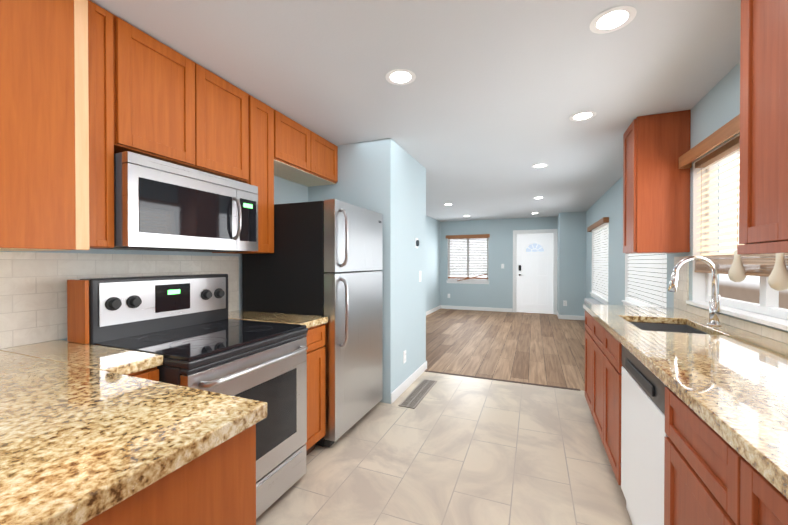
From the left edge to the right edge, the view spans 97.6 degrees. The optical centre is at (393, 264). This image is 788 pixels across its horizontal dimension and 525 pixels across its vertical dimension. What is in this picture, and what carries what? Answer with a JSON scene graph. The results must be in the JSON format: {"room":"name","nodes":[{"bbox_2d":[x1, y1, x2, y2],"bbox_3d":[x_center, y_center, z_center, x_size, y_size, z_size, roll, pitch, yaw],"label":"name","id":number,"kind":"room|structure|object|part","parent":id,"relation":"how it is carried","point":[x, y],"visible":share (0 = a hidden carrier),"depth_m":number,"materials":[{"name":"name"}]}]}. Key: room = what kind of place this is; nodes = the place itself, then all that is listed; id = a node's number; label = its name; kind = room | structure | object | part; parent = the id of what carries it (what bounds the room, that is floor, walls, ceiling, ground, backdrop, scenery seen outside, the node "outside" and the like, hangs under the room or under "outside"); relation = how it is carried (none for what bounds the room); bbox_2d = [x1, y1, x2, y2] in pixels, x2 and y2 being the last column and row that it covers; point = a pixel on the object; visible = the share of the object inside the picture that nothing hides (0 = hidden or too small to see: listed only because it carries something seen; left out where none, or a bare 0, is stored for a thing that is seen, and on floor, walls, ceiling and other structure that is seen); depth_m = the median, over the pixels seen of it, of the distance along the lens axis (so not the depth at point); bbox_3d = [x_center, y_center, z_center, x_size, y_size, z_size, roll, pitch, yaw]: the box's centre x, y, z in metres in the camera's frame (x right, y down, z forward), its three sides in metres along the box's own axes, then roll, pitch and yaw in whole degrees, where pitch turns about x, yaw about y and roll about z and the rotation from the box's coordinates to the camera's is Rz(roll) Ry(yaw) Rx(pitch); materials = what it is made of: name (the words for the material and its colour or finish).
{"room":"kitchen","nodes":[
{"label":"kitchen","id":0,"kind":"room"},
{"bbox_2d":[0,176,307,348],"bbox_3d":[-1.762,0.070,1.411,0.150,2.400,4.450,0,0,22],"label":"wall","id":1,"kind":"structure","parent":0,"point":[286,191],"depth_m":2.65,"materials":[{"name":"blue paint"}]},
{"bbox_2d":[0,0,95,250],"bbox_3d":[-1.596,-0.593,1.116,0.372,1.065,0.835,0,0,22],"label":"upper cabinet","id":2,"kind":"object","parent":1,"relation":"attached to","point":[89,89],"depth_m":1.31,"materials":[{"name":"brown wood"}]},
{"bbox_2d":[0,252,238,348],"bbox_3d":[-1.553,0.147,1.712,0.010,0.409,1.963,0,0,22],"label":"tile backsplash","id":3,"kind":"structure","parent":1,"relation":"attached to","point":[33,297],"depth_m":1.62,"materials":[{"name":"tile"}]},
{"bbox_2d":[96,9,211,171],"bbox_3d":[-1.322,-0.838,1.822,0.347,0.586,0.458,0,0,22],"label":"upper cabinet","id":4,"kind":"object","parent":1,"relation":"attached to","point":[152,99],"depth_m":1.68,"materials":[{"name":"brown wood"}]},
{"bbox_2d":[93,151,257,251],"bbox_3d":[-1.199,-0.294,1.952,0.479,0.424,0.776,0,0,22],"label":"microwave","id":5,"kind":"object","parent":4,"relation":"attached to","point":[160,205],"visible":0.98,"depth_m":1.75,"materials":[{"name":"grey metal"}]},
{"bbox_3d":[-0.932,-0.277,2.052,0.060,0.258,0.020,0,0,22],"label":"handle","id":6,"kind":"part","parent":5,"relation":"part of","materials":[{"name":"silver metal"}]},
{"bbox_2d":[206,70,251,183],"bbox_3d":[-1.198,-0.840,2.129,0.347,0.586,0.451,0,0,22],"label":"upper cabinet","id":7,"kind":"object","parent":1,"relation":"attached to","point":[229,107],"depth_m":2.13,"materials":[{"name":"brown wood"}]},
{"bbox_2d":[212,96,275,253],"bbox_3d":[-1.080,-0.609,2.420,0.347,1.053,0.304,0,0,22],"label":"upper cabinet","id":8,"kind":"object","parent":1,"relation":"attached to","point":[263,116],"depth_m":2.41,"materials":[{"name":"brown wood"}]},
{"bbox_2d":[276,111,315,179],"bbox_3d":[-0.929,-0.957,2.789,0.347,0.362,0.499,0,0,22],"label":"upper cabinet","id":9,"kind":"object","parent":1,"relation":"attached to","point":[295,143],"depth_m":2.75,"materials":[{"name":"brown wood"}]},
{"bbox_2d":[289,134,337,186],"bbox_3d":[-0.789,-0.960,3.136,0.347,0.362,0.496,0,0,22],"label":"upper cabinet","id":10,"kind":"object","parent":1,"relation":"attached to","point":[326,152],"depth_m":3.15,"materials":[{"name":"brown wood"}]},
{"bbox_2d":[90,0,740,221],"bbox_3d":[0.836,-1.198,3.828,3.760,0.100,11.200,0,0,22],"label":"ceiling","id":11,"kind":"structure","parent":0,"point":[474,120],"depth_m":2.03,"materials":[{"name":"white paint"}]},
{"bbox_2d":[385,6,636,216],"bbox_3d":[1.354,-1.153,4.971,1.852,0.001,6.810,0,0,19],"label":"recessed lights","id":12,"kind":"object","parent":11,"relation":"attached to","point":[610,20],"depth_m":1.65,"materials":[{"name":"white plastic"}]},
{"bbox_2d":[426,216,439,310],"bbox_3d":[0.208,0.027,7.087,0.150,2.400,5.350,0,0,22],"label":"wall","id":13,"kind":"structure","parent":0,"point":[432,263],"depth_m":8.80,"materials":[{"name":"blue paint"}]},
{"bbox_2d":[426,305,440,315],"bbox_3d":[0.287,1.179,7.071,0.016,0.095,5.337,0,0,22],"label":"baseboard","id":14,"kind":"structure","parent":13,"relation":"attached to","point":[438,307],"depth_m":8.85,"materials":[{"name":"white paint"}]},
{"bbox_2d":[256,372,632,524],"bbox_3d":[-0.213,1.321,1.262,3.760,0.100,5.620,0,0,22],"label":"floor","id":15,"kind":"structure","parent":0,"point":[454,450],"depth_m":2.16,"materials":[{"name":"beige tile"}]},
{"bbox_2d":[10,280,162,371],"bbox_3d":[-1.280,0.670,1.402,0.750,1.198,0.205,0,0,22],"label":"countertop","id":16,"kind":"structure","parent":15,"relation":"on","point":[77,348],"depth_m":1.46,"materials":[{"name":"brown stone"}]},
{"bbox_2d":[0,348,266,524],"bbox_3d":[-1.127,0.817,0.859,1.441,0.913,0.690,0,0,22],"label":"base cabinet","id":17,"kind":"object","parent":15,"relation":"on","point":[90,434],"depth_m":0.76,"materials":[{"name":"brown stone"}]},
{"bbox_2d":[80,274,307,518],"bbox_3d":[-0.952,0.665,1.794,0.768,1.205,0.756,0,0,22],"label":"stove","id":18,"kind":"object","parent":15,"relation":"on","point":[190,331],"visible":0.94,"depth_m":1.74,"materials":[{"name":"black"}]},
{"bbox_3d":[-1.203,0.181,1.892,0.036,0.200,0.696,0,0,22],"label":"panel","id":19,"kind":"part","parent":18,"relation":"part of","materials":[{"name":"silver metal"}]},
{"bbox_3d":[-0.669,0.824,1.680,0.046,0.797,0.748,0,0,22],"label":"door","id":20,"kind":"part","parent":18,"relation":"part of","materials":[{"name":"silver metal"}]},
{"bbox_3d":[-0.624,0.475,1.659,0.061,0.030,0.662,0,0,22],"label":"handle","id":21,"kind":"part","parent":18,"relation":"part of","materials":[{"name":"silver metal"}]},
{"bbox_2d":[228,310,327,455],"bbox_3d":[-0.872,0.806,2.338,0.801,0.913,0.298,0,0,22],"label":"base cabinet","id":22,"kind":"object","parent":15,"relation":"on","point":[316,424],"depth_m":2.24,"materials":[{"name":"brown wood"}]},
{"bbox_3d":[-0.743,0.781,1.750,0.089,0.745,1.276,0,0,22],"label":"door","id":23,"kind":"part","parent":22,"relation":"part of","materials":[{"name":"brown wood"}]},
{"bbox_2d":[242,199,382,446],"bbox_3d":[-0.600,0.399,2.825,0.882,1.690,0.790,0,0,22],"label":"fridge","id":24,"kind":"object","parent":15,"relation":"on","point":[325,258],"visible":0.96,"depth_m":2.47,"materials":[{"name":"silver metal"}]},
{"bbox_3d":[-0.342,0.093,2.373,0.066,0.962,0.024,0,0,22],"label":"handle","id":25,"kind":"part","parent":24,"relation":"part of","materials":[{"name":"silver metal"}]},
{"bbox_3d":[-0.289,0.373,2.699,0.090,1.635,0.786,0,0,22],"label":"door","id":26,"kind":"part","parent":24,"relation":"part of","materials":[{"name":"silver metal"}]},
{"bbox_2d":[308,138,425,403],"bbox_3d":[-0.450,0.051,3.873,1.350,2.400,1.100,0,0,22],"label":"wall block","id":27,"kind":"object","parent":15,"relation":"on","point":[386,177],"visible":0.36,"depth_m":3.29,"materials":[{"name":"blue paint"}]},
{"bbox_2d":[403,350,405,363],"bbox_3d":[0.109,0.920,3.448,0.008,0.120,0.074,0,0,22],"label":"electrical outlet plate","id":28,"kind":"object","parent":27,"relation":"attached to","point":[404,352],"depth_m":3.43,"materials":[{"name":"white plastic"}]},
{"bbox_2d":[391,361,426,403],"bbox_3d":[0.184,1.206,3.633,0.013,0.095,1.110,0,0,22],"label":"baseboard","id":29,"kind":"structure","parent":27,"relation":"attached to","point":[398,391],"depth_m":3.50,"materials":[{"name":"white paint"}]},
{"bbox_2d":[415,238,418,247],"bbox_3d":[0.258,-0.238,3.789,0.022,0.110,0.090,0,0,22],"label":"thermostat","id":30,"kind":"object","parent":27,"relation":"attached to","point":[416,242],"visible":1,"depth_m":3.76,"materials":[{"name":"white plastic"}]},
{"bbox_2d":[399,379,436,408],"bbox_3d":[0.249,1.251,3.383,0.150,0.008,0.740,0,0,22],"label":"floor vent","id":31,"kind":"object","parent":15,"relation":"in","point":[417,394],"visible":0.98,"depth_m":3.32,"materials":[{"name":"black metal"}]},
{"bbox_2d":[621,345,667,524],"bbox_3d":[1.323,0.835,1.373,0.600,0.871,0.650,0,0,22],"label":"dishwasher","id":32,"kind":"object","parent":15,"relation":"on","point":[643,433],"visible":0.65,"depth_m":1.43,"materials":[{"name":"grey metal"}]},
{"bbox_2d":[583,304,787,524],"bbox_3d":[1.083,0.818,0.732,0.658,0.915,4.720,0,0,22],"label":"base cabinet","id":33,"kind":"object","parent":15,"relation":"on","point":[726,429],"depth_m":1.07,"materials":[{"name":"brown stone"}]},
{"bbox_2d":[630,322,706,333],"bbox_3d":[1.613,0.502,2.046,0.394,0.217,0.584,0,0,22],"label":"undermount sink","id":34,"kind":"object","parent":33,"relation":"in","point":[665,327],"visible":0.06,"depth_m":2.28,"materials":[{"name":"silver metal"}]},
{"bbox_2d":[668,256,721,325],"bbox_3d":[1.755,0.148,2.005,0.249,0.404,0.104,0,0,22],"label":"faucet","id":35,"kind":"object","parent":33,"relation":"on","point":[715,311],"visible":1,"depth_m":1.99,"materials":[{"name":"silver metal"}]},
{"bbox_2d":[440,216,557,311],"bbox_3d":[2.914,0.012,8.956,3.760,2.400,0.150,0,0,22],"label":"wall","id":36,"kind":"structure","parent":0,"point":[496,291],"depth_m":9.02,"materials":[{"name":"blue paint"}]},
{"bbox_2d":[446,238,489,283],"bbox_3d":[1.992,-0.122,9.301,1.150,1.254,0.153,0,0,22],"label":"window","id":37,"kind":"structure","parent":36,"relation":"in","point":[475,281],"depth_m":9.30,"materials":[{"name":"white"}]},
{"bbox_2d":[448,237,487,278],"bbox_3d":[1.986,-0.186,9.287,1.074,1.121,0.058,0,0,22],"label":"window blind","id":38,"kind":"object","parent":37,"relation":"attached to","point":[469,269],"visible":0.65,"depth_m":9.28,"materials":[{"name":"grey plastic"}]},
{"bbox_2d":[446,234,489,238],"bbox_3d":[1.959,-0.760,9.216,1.160,0.084,0.074,0,0,22],"label":"window valance","id":39,"kind":"object","parent":37,"relation":"attached to","point":[470,236],"visible":1,"depth_m":9.16,"materials":[{"name":"brown wood"}]},
{"bbox_2d":[441,305,511,311],"bbox_3d":[2.171,1.163,9.179,1.860,0.095,0.013,0,0,22],"label":"baseboard","id":40,"kind":"structure","parent":36,"relation":"attached to","point":[442,306],"depth_m":9.15,"materials":[{"name":"white"}]},
{"bbox_2d":[517,233,552,313],"bbox_3d":[3.529,0.214,8.649,0.842,1.990,0.103,0,0,22],"label":"entry door","id":41,"kind":"structure","parent":36,"relation":"in","point":[534,282],"depth_m":8.65,"materials":[{"name":"white"}]},
{"bbox_2d":[524,242,544,252],"bbox_3d":[3.530,-0.435,8.648,0.480,0.262,0.026,0,0,22],"label":"window","id":42,"kind":"structure","parent":41,"relation":"attached to","point":[534,247],"depth_m":8.64,"materials":[{"name":"clear glass"}]},
{"bbox_2d":[513,229,557,314],"bbox_3d":[3.546,0.167,8.692,1.040,2.095,0.165,0,0,22],"label":"door frame","id":43,"kind":"structure","parent":36,"relation":"attached to","point":[555,237],"depth_m":8.57,"materials":[{"name":"white wood"}]},
{"bbox_2d":[426,309,585,390],"bbox_3d":[1.893,1.282,6.450,3.760,0.100,5.580,0,0,22],"label":"floor","id":44,"kind":"structure","parent":0,"point":[542,348],"depth_m":5.24,"materials":[{"name":"brown wood"}]},
{"bbox_2d":[424,370,579,390],"bbox_3d":[1.108,1.250,3.758,1.630,0.004,0.040,0,0,22],"label":"threshold strip","id":45,"kind":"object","parent":44,"relation":"on","point":[504,380],"depth_m":3.72,"materials":[{"name":"brown wood"}]},
{"bbox_2d":[557,211,585,315],"bbox_3d":[4.112,0.020,8.011,0.530,2.400,0.700,0,0,22],"label":"wall","id":46,"kind":"structure","parent":0,"point":[571,270],"depth_m":7.69,"materials":[{"name":"blue paint"}]},
{"bbox_2d":[560,315,583,319],"bbox_3d":[3.964,1.175,7.695,0.480,0.095,0.013,0,0,22],"label":"baseboard","id":47,"kind":"structure","parent":46,"relation":"attached to","point":[571,317],"depth_m":7.69,"materials":[{"name":"white"}]},
{"bbox_2d":[586,62,787,331],"bbox_3d":[2.509,0.057,3.158,0.150,2.400,11.200,0,0,22],"label":"wall","id":48,"kind":"structure","parent":0,"point":[715,107],"depth_m":2.83,"materials":[{"name":"blue paint"}]},
{"bbox_2d":[584,298,602,314],"bbox_3d":[3.531,0.802,6.116,0.172,0.325,0.900,0,0,22],"label":"heater unit","id":49,"kind":"object","parent":48,"relation":"attached to","point":[590,301],"visible":0.21,"depth_m":6.18,"materials":[{"name":"grey metal"}]},
{"bbox_2d":[587,217,608,304],"bbox_3d":[3.636,-0.054,6.067,0.200,1.367,1.730,0,0,22],"label":"living room window","id":50,"kind":"structure","parent":48,"relation":"in","point":[599,292],"depth_m":6.07,"materials":[{"name":"white"}]},
{"bbox_2d":[592,223,608,300],"bbox_3d":[3.643,-0.064,6.064,0.058,1.236,1.644,0,0,22],"label":"blind","id":51,"kind":"object","parent":50,"relation":"attached to","point":[599,263],"depth_m":6.10,"materials":[{"name":"white plastic"}]},
{"bbox_2d":[622,253,666,306],"bbox_3d":[2.676,-0.109,3.639,0.153,1.274,1.540,0,0,22],"label":"dining room window","id":52,"kind":"structure","parent":48,"relation":"in","point":[645,279],"depth_m":3.62,"materials":[{"name":"white plastic"}]},
{"bbox_2d":[623,110,690,253],"bbox_3d":[2.078,-0.617,2.757,0.347,1.043,0.358,0,0,22],"label":"upper cabinet","id":53,"kind":"object","parent":48,"relation":"attached to","point":[656,199],"depth_m":2.60,"materials":[{"name":"brown wood"}]},
{"bbox_2d":[674,256,787,343],"bbox_3d":[1.384,0.156,0.604,0.010,0.409,4.720,0,0,22],"label":"tile backsplash","id":54,"kind":"structure","parent":48,"relation":"attached to","point":[681,295],"depth_m":2.30,"materials":[{"name":"tile"}]},
{"bbox_2d":[679,114,787,330],"bbox_3d":[1.930,-0.248,1.863,0.200,1.074,1.400,0,0,22],"label":"window","id":55,"kind":"structure","parent":48,"relation":"in","point":[772,272],"depth_m":2.12,"materials":[{"name":"white"}]},
{"bbox_2d":[695,135,787,276],"bbox_3d":[1.938,-0.336,1.860,0.058,0.787,1.314,0,0,22],"label":"blind","id":56,"kind":"object","parent":55,"relation":"attached to","point":[703,184],"depth_m":2.19,"materials":[{"name":"beige wood"}]},
{"bbox_2d":[737,0,770,247],"bbox_3d":[1.392,-0.599,1.068,0.347,1.053,0.353,0,0,22],"label":"upper cabinet","id":57,"kind":"object","parent":48,"relation":"attached to","point":[755,37],"depth_m":1.21,"materials":[{"name":"brown wood"}]},
{"bbox_2d":[767,0,787,247],"bbox_3d":[1.294,-0.597,0.827,0.347,1.053,0.412,0,0,22],"label":"upper cabinet","id":58,"kind":"object","parent":48,"relation":"attached to","point":[777,211],"depth_m":1.09,"materials":[{"name":"brown wood"}]},
{"label":"outside","id":59,"kind":"structure","parent":0,"visible":0},
{"bbox_2d":[450,238,486,276],"bbox_3d":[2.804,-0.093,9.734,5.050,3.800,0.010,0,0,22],"label":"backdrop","id":60,"kind":"structure","parent":59,"point":[469,259],"depth_m":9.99,"materials":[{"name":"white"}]},
{"bbox_2d":[600,154,787,308],"bbox_3d":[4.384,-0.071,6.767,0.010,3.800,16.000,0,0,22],"label":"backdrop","id":61,"kind":"structure","parent":59,"point":[747,289],"depth_m":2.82,"materials":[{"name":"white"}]}
]}

